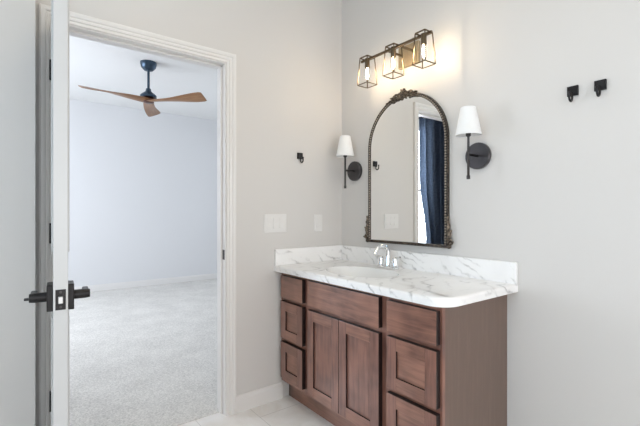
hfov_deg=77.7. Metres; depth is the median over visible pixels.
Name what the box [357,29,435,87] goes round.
vanity light
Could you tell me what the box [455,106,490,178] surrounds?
wall sconce
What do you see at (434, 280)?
countertop
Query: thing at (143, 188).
wall
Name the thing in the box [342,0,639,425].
wall
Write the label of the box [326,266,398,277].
basin
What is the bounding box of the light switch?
[264,214,285,232]
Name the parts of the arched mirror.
rail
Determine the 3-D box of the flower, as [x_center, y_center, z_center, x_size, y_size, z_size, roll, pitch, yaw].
[0.482,-0.707,2.341,0.030,0.056,0.057,0,0,-37]
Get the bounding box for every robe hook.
[297,153,303,162]
[567,85,578,101]
[594,79,606,96]
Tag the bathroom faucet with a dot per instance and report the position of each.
(381, 264)
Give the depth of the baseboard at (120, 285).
6.38 m
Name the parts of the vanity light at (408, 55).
arm, plate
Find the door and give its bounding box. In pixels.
[24,0,89,425]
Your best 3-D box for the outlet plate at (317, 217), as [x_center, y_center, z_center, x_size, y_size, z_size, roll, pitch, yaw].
[-0.012,0.067,2.696,0.070,0.116,0.010,0,0,-37]
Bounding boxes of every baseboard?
[74,273,216,291]
[236,382,282,412]
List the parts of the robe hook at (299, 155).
wall plate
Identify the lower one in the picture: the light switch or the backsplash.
the backsplash
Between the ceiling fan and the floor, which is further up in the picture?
the ceiling fan
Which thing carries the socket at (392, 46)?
attached to the vanity light at (408, 55)
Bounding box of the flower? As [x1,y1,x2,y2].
[398,88,406,97]
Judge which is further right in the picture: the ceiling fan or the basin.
the basin
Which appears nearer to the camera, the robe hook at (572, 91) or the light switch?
the robe hook at (572, 91)
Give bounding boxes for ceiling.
[69,36,216,120]
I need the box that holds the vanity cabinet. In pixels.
[281,273,506,425]
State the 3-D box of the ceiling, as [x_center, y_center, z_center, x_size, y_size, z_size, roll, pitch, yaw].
[-1.591,-1.689,4.538,5.940,0.080,4.605,0,0,-37]
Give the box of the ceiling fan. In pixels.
[78,60,206,116]
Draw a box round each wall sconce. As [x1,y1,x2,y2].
[336,135,361,187]
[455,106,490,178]
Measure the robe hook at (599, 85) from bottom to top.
0.070 m
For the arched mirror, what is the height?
0.926 m
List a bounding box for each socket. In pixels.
[365,58,369,68]
[391,46,395,57]
[421,33,426,45]
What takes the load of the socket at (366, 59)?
attached to the vanity light at (408, 55)
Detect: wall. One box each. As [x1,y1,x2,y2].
[0,0,35,425]
[36,0,341,425]
[68,99,216,286]
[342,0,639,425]
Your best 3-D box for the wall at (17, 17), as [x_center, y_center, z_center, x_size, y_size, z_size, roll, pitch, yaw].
[-1.869,-0.239,1.215,1.624,2.820,0.110,0,0,-37]
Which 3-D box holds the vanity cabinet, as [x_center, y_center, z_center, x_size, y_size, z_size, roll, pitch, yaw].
[0.308,0.768,2.188,0.527,0.806,1.197,0,0,-37]
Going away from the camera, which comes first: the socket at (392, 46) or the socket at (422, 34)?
the socket at (422, 34)
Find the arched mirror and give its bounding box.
[363,88,453,248]
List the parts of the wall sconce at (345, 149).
lamp shade, rod, plate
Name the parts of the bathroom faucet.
handle, spout, plate, handle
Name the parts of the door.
lever handle, panel moulding, panel moulding, latch plate, panel moulding, panel moulding, lever handle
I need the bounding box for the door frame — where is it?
[39,3,235,425]
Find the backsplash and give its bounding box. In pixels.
[342,245,517,283]
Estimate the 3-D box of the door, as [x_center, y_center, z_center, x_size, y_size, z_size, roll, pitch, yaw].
[-0.989,0.152,1.460,0.168,2.014,0.849,0,0,-37]
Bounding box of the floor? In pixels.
[69,279,333,425]
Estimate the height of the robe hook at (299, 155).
0.070 m
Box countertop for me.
[274,245,517,307]
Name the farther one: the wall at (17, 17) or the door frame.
the door frame
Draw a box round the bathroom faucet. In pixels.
[373,244,400,269]
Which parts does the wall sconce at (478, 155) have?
lamp shade, rod, plate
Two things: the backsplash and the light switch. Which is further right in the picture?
the backsplash
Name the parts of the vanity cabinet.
panel, panel, drawer, drawer, drawer, panel, door, false drawer, panel, door, panel, panel, drawer, drawer, drawer, panel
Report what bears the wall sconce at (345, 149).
attached to the wall at (557, 196)
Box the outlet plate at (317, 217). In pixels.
[314,214,321,231]

